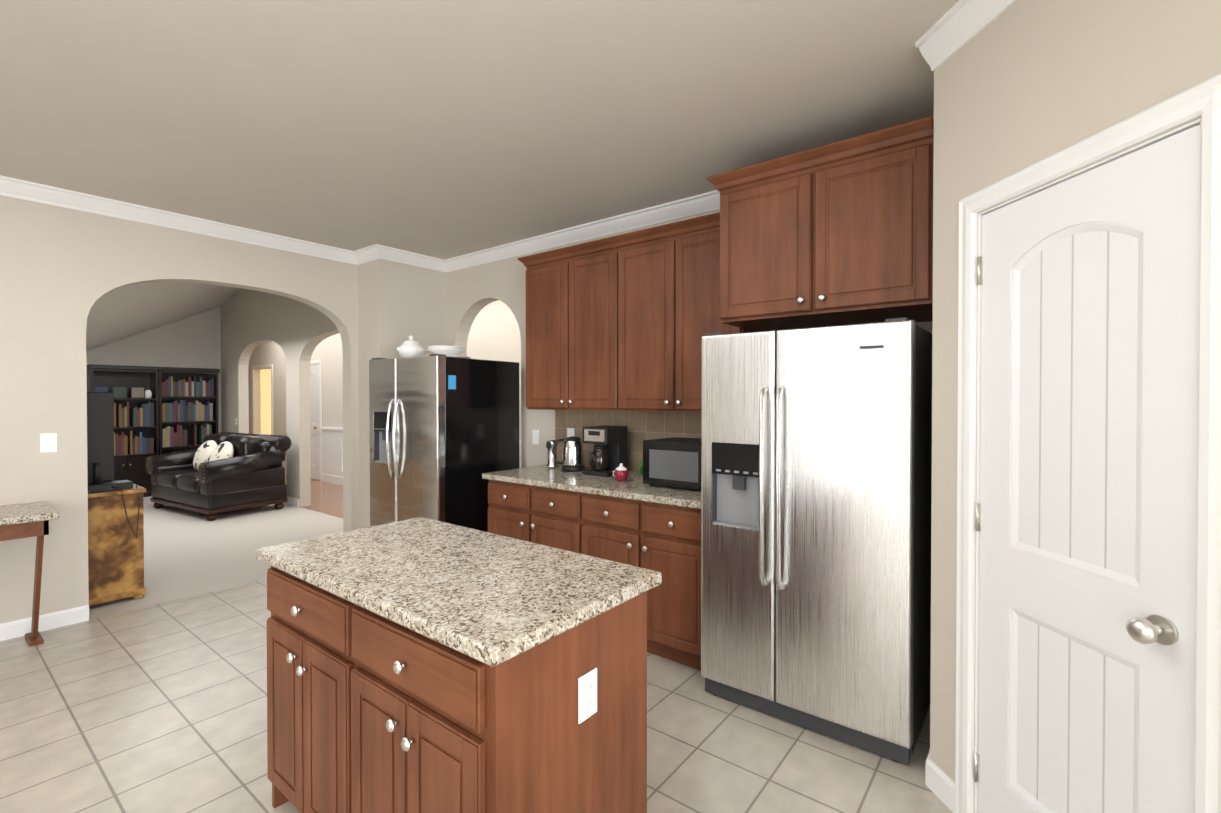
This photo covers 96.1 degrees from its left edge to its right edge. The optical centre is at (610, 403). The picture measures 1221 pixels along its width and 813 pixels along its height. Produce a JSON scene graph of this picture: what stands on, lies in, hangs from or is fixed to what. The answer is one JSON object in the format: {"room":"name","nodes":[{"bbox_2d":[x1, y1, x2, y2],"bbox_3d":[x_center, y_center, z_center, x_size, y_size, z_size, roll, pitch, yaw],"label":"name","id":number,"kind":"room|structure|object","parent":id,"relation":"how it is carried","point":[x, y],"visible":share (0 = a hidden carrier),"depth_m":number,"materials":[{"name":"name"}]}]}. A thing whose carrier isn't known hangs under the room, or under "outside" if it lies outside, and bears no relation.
{"room":"kitchen","nodes":[
{"label":"kitchen","id":0,"kind":"room"},
{"bbox_2d":[86,307,220,432],"bbox_3d":[-7.882,-0.615,7.424,0.150,4.000,4.400,0,1,38],"label":"wall","id":1,"kind":"structure","parent":0,"point":[194,341],"depth_m":8.62,"materials":[{"name":"paint"}]},
{"bbox_2d":[86,281,239,350],"bbox_3d":[-5.592,-1.048,5.640,5.650,3.531,4.400,0,1,38],"label":"ceiling","id":2,"kind":"structure","parent":0,"point":[119,313],"depth_m":7.34,"materials":[{"name":"paint"}]},
{"bbox_2d":[89,496,342,619],"bbox_3d":[-5.533,1.403,5.618,5.800,0.001,4.400,0,1,38],"label":"floor carpet","id":3,"kind":"object","parent":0,"point":[187,553],"depth_m":5.45,"materials":[{"name":"beige carpet"}]},
{"bbox_2d":[88,484,145,605],"bbox_3d":[-3.866,1.036,3.783,0.480,0.770,0.910,0,1,38],"label":"base cabinet","id":4,"kind":"object","parent":3,"relation":"on","point":[115,540],"depth_m":3.87,"materials":[{"name":"brown wood"}]},
{"bbox_2d":[87,392,139,538],"bbox_3d":[-3.918,0.450,3.572,0.409,1.054,1.244,0,1,38],"label":"tv","id":5,"kind":"object","parent":4,"relation":"on","point":[113,506],"depth_m":3.93,"materials":[{"name":"black"}]},
{"bbox_2d":[86,364,219,496],"bbox_3d":[-6.862,0.417,8.287,0.374,1.920,1.540,0,1,38],"label":"bookcases","id":6,"kind":"object","parent":3,"relation":"on","point":[160,410],"visible":0.54,"depth_m":8.21,"materials":[{"name":"black wood"}]},
{"bbox_2d":[145,432,290,520],"bbox_3d":[-5.162,0.905,7.234,1.680,0.965,1.013,0,1,31],"label":"loveseat","id":7,"kind":"object","parent":3,"relation":"on","point":[212,475],"visible":1,"depth_m":6.94,"materials":[{"name":"black leather"}]},
{"bbox_2d":[0,195,445,623],"bbox_3d":[-4.164,-0.566,2.446,0.530,4.000,7.700,0,1,38],"label":"wall","id":8,"kind":"structure","parent":0,"point":[62,270],"depth_m":3.56,"materials":[{"name":"paint"}]},
{"bbox_2d":[0,605,88,640],"bbox_3d":[-5.016,1.393,1.545,0.014,0.100,5.200,0,1,38],"label":"baseboard","id":9,"kind":"structure","parent":8,"relation":"attached to","point":[18,628],"depth_m":3.44,"materials":[{"name":"white wood"}]},
{"bbox_2d":[40,433,56,452],"bbox_3d":[-3.530,0.249,3.447,0.014,0.120,0.075,0,1,38],"label":"light switch","id":10,"kind":"object","parent":8,"relation":"attached to","point":[48,442],"visible":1,"depth_m":3.45,"materials":[{"name":"white plastic"}]},
{"bbox_2d":[0,175,363,264],"bbox_3d":[-4.433,-1.285,2.218,0.076,0.098,7.020,0,1,38],"label":"crown molding","id":11,"kind":"structure","parent":8,"relation":"attached to","point":[10,187],"depth_m":3.86,"materials":[{"name":"white wood"}]},
{"bbox_2d":[368,244,443,271],"bbox_3d":[-1.819,-1.312,4.964,0.076,0.098,0.676,0,1,38],"label":"crown molding","id":12,"kind":"structure","parent":8,"relation":"attached to","point":[376,251],"depth_m":4.92,"materials":[{"name":"white wood"}]},
{"bbox_2d":[284,474,342,518],"bbox_3d":[-3.419,1.375,8.503,12.000,0.001,2.750,0,1,38],"label":"floor","id":13,"kind":"structure","parent":0,"point":[327,498],"depth_m":7.94,"materials":[{"name":"beige wood"}]},
{"bbox_2d":[248,300,520,479],"bbox_3d":[-3.458,-0.010,8.438,12.240,2.770,0.120,0,1,38],"label":"wall","id":14,"kind":"structure","parent":0,"point":[494,333],"depth_m":9.37,"materials":[{"name":"paint"}]},
{"bbox_2d":[252,360,520,484],"bbox_3d":[-3.151,0.318,8.081,11.072,2.122,0.072,0,1,38],"label":"trim","id":15,"kind":"structure","parent":14,"relation":"attached to","point":[326,454],"depth_m":9.61,"materials":[{"name":"white wood"}]},
{"bbox_2d":[0,578,951,812],"bbox_3d":[-0.898,1.459,-0.070,8.500,0.001,7.700,0,1,38],"label":"floor","id":16,"kind":"structure","parent":0,"point":[159,708],"depth_m":2.36,"materials":[{"name":"beige tile"}]},
{"bbox_2d":[0,501,58,645],"bbox_3d":[-3.909,1.028,2.518,0.557,0.812,1.900,0,1,38],"label":"table","id":17,"kind":"object","parent":16,"relation":"on","point":[24,520],"visible":0.96,"depth_m":3.09,"materials":[{"name":"wood"}]},
{"bbox_2d":[369,354,519,531],"bbox_3d":[-1.332,0.532,4.394,0.800,1.767,0.906,0,1,33],"label":"refrigerator","id":18,"kind":"object","parent":16,"relation":"on","point":[443,433],"visible":0.79,"depth_m":4.07,"materials":[{"name":"silver metal"}]},
{"bbox_2d":[448,375,455,388],"bbox_3d":[-1.141,-0.151,3.952,0.007,0.100,0.070,0,1,38],"label":"magnet","id":19,"kind":"object","parent":18,"relation":"attached to","point":[451,378],"depth_m":3.95,"materials":[{"name":"blue"}]},
{"bbox_2d":[256,557,646,812],"bbox_3d":[-0.562,0.998,1.793,1.220,0.884,0.650,0,1,38],"label":"kitchen island","id":20,"kind":"object","parent":16,"relation":"on","point":[420,665],"depth_m":1.46,"materials":[{"name":"brown wood"}]},
{"bbox_2d":[256,517,661,668],"bbox_3d":[-0.549,0.535,1.812,1.280,0.038,0.665,0,1,38],"label":"island countertop","id":21,"kind":"structure","parent":20,"relation":"on","point":[496,598],"depth_m":1.61,"materials":[{"name":"beige stone"}]},
{"bbox_2d":[482,476,569,550],"bbox_3d":[-0.284,0.978,3.858,0.937,0.884,0.726,0,1,38],"label":"base cabinet","id":22,"kind":"object","parent":16,"relation":"on","point":[534,513],"depth_m":3.60,"materials":[{"name":"brown wood"}]},
{"bbox_2d":[570,488,700,669],"bbox_3d":[0.355,0.983,3.362,0.936,0.884,0.726,0,1,38],"label":"base cabinet","id":23,"kind":"object","parent":16,"relation":"on","point":[632,519],"depth_m":2.99,"materials":[{"name":"brown wood"}]},
{"bbox_2d":[482,464,700,507],"bbox_3d":[0.020,0.517,3.614,1.789,0.038,0.731,0,1,38],"label":"countertop","id":24,"kind":"structure","parent":23,"relation":"on","point":[633,485],"depth_m":3.41,"materials":[{"name":"beige stone"}]},
{"bbox_2d":[546,440,557,467],"bbox_3d":[-0.444,0.386,4.172,0.090,0.210,0.095,0,1,38],"label":"can opener","id":25,"kind":"object","parent":24,"relation":"on","point":[551,460],"visible":0.9,"depth_m":4.14,"materials":[{"name":"silver metal"}]},
{"bbox_2d":[552,436,584,471],"bbox_3d":[-0.294,0.368,4.027,0.216,0.250,0.181,0,1,38],"label":"kettle","id":26,"kind":"object","parent":24,"relation":"on","point":[573,457],"visible":1,"depth_m":3.96,"materials":[{"name":"silver metal"}]},
{"bbox_2d":[582,426,627,476],"bbox_3d":[-0.052,0.330,3.828,0.220,0.330,0.287,0,1,38],"label":"coffee maker","id":27,"kind":"object","parent":24,"relation":"on","point":[608,454],"visible":0.96,"depth_m":3.77,"materials":[{"name":"black plastic"}]},
{"bbox_2d":[613,463,627,481],"bbox_3d":[0.060,0.441,3.519,0.113,0.114,0.090,0,1,38],"label":"sugar bowl","id":28,"kind":"object","parent":24,"relation":"on","point":[620,472],"visible":1,"depth_m":3.48,"materials":[{"name":"red ceramic"}]},
{"bbox_2d":[638,461,642,476],"bbox_3d":[0.260,0.426,3.554,0.170,0.140,0.150,0,1,38],"label":"watermelon","id":29,"kind":"object","parent":24,"relation":"on","point":[640,468],"visible":0.15,"depth_m":3.52,"materials":[{"name":"green food"}]},
{"bbox_2d":[643,437,700,489],"bbox_3d":[0.520,0.362,3.293,0.540,0.275,0.371,0,1,38],"label":"microwave","id":30,"kind":"object","parent":24,"relation":"on","point":[673,462],"visible":0.44,"depth_m":3.19,"materials":[{"name":"black"}]},
{"bbox_2d":[701,317,931,764],"bbox_3d":[1.024,0.546,2.688,0.915,1.772,0.872,0,1,38],"label":"refrigerator","id":31,"kind":"object","parent":16,"relation":"on","point":[816,472],"visible":0.96,"depth_m":2.35,"materials":[{"name":"grey metal"}]},
{"bbox_2d":[0,0,958,259],"bbox_3d":[-0.957,-1.311,-0.052,8.650,0.001,7.700,0,1,38],"label":"ceiling","id":32,"kind":"structure","parent":0,"point":[443,129],"depth_m":2.44,"materials":[{"name":"paint"}]},
{"bbox_2d":[221,209,932,506],"bbox_3d":[-2.047,-0.599,5.766,17.500,4.000,0.140,0,1,38],"label":"wall","id":33,"kind":"structure","parent":0,"point":[298,332],"depth_m":7.35,"materials":[{"name":"paint"}]},
{"bbox_2d":[286,496,298,506],"bbox_3d":[-4.318,1.335,7.451,0.370,0.100,0.014,0,1,38],"label":"baseboard","id":34,"kind":"structure","parent":33,"relation":"attached to","point":[292,501],"depth_m":7.44,"materials":[{"name":"white"}]},
{"bbox_2d":[532,430,538,444],"bbox_3d":[-0.626,0.283,4.576,0.075,0.120,0.008,0,1,38],"label":"outlet","id":35,"kind":"object","parent":33,"relation":"attached to","point":[535,436],"visible":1,"depth_m":4.57,"materials":[{"name":"white plastic"}]},
{"bbox_2d":[521,238,604,410],"bbox_3d":[-0.177,-0.525,4.004,0.936,1.148,0.341,0,1,38],"label":"upper cabinet","id":36,"kind":"object","parent":33,"relation":"attached to","point":[565,287],"depth_m":3.90,"materials":[{"name":"brown wood"}]},
{"bbox_2d":[444,190,719,272],"bbox_3d":[-0.344,-1.305,4.299,3.220,0.098,0.076,0,1,38],"label":"crown molding","id":37,"kind":"structure","parent":33,"relation":"attached to","point":[709,201],"depth_m":4.11,"materials":[{"name":"white wood"}]},
{"bbox_2d":[555,410,700,471],"bbox_3d":[0.259,0.272,3.886,1.780,0.447,0.012,0,1,38],"label":"backsplash","id":38,"kind":"structure","parent":33,"relation":"attached to","point":[641,426],"depth_m":3.95,"materials":[{"name":"tile"}]},
{"bbox_2d":[567,428,573,436],"bbox_3d":[-0.314,0.256,4.318,0.075,0.120,0.008,0,1,38],"label":"outlet","id":39,"kind":"object","parent":38,"relation":"attached to","point":[570,432],"visible":0.62,"depth_m":4.32,"materials":[{"name":"white plastic"}]},
{"bbox_2d":[605,214,747,412],"bbox_3d":[0.470,-0.520,3.502,0.936,1.148,0.341,0,1,38],"label":"upper cabinet","id":40,"kind":"object","parent":33,"relation":"attached to","point":[659,279],"depth_m":3.42,"materials":[{"name":"brown wood"}]},
{"bbox_2d":[713,116,933,331],"bbox_3d":[1.132,-0.794,2.795,0.965,0.750,0.641,0,1,38],"label":"upper cabinet","id":41,"kind":"object","parent":33,"relation":"attached to","point":[837,233],"depth_m":2.51,"materials":[{"name":"brown wood"}]},
{"bbox_2d":[930,0,1220,812],"bbox_3d":[1.607,0.059,1.426,1.406,2.770,2.243,0,1,38],"label":"wall","id":42,"kind":"structure","parent":0,"point":[1019,85],"depth_m":1.70,"materials":[{"name":"paint"}]},
{"bbox_2d":[915,0,1016,70],"bbox_3d":[1.266,-1.274,1.089,1.375,0.098,1.419,0,1,38],"label":"crown molding","id":43,"kind":"structure","parent":42,"relation":"attached to","point":[950,32],"depth_m":1.87,"materials":[{"name":"white wood"}]},
{"bbox_2d":[974,124,1199,812],"bbox_3d":[1.275,0.407,1.523,0.468,2.052,0.485,0,1,38],"label":"pantry door","id":44,"kind":"structure","parent":42,"relation":"in","point":[1085,507],"depth_m":1.46,"materials":[{"name":"white wood"}]},
{"bbox_2d":[955,73,1220,812],"bbox_3d":[1.310,0.372,1.528,0.139,2.142,0.777,0,1,-6],"label":"door frame","id":45,"kind":"structure","parent":42,"relation":"attached to","point":[1202,100],"depth_m":1.27,"materials":[{"name":"white wood"}]}
]}

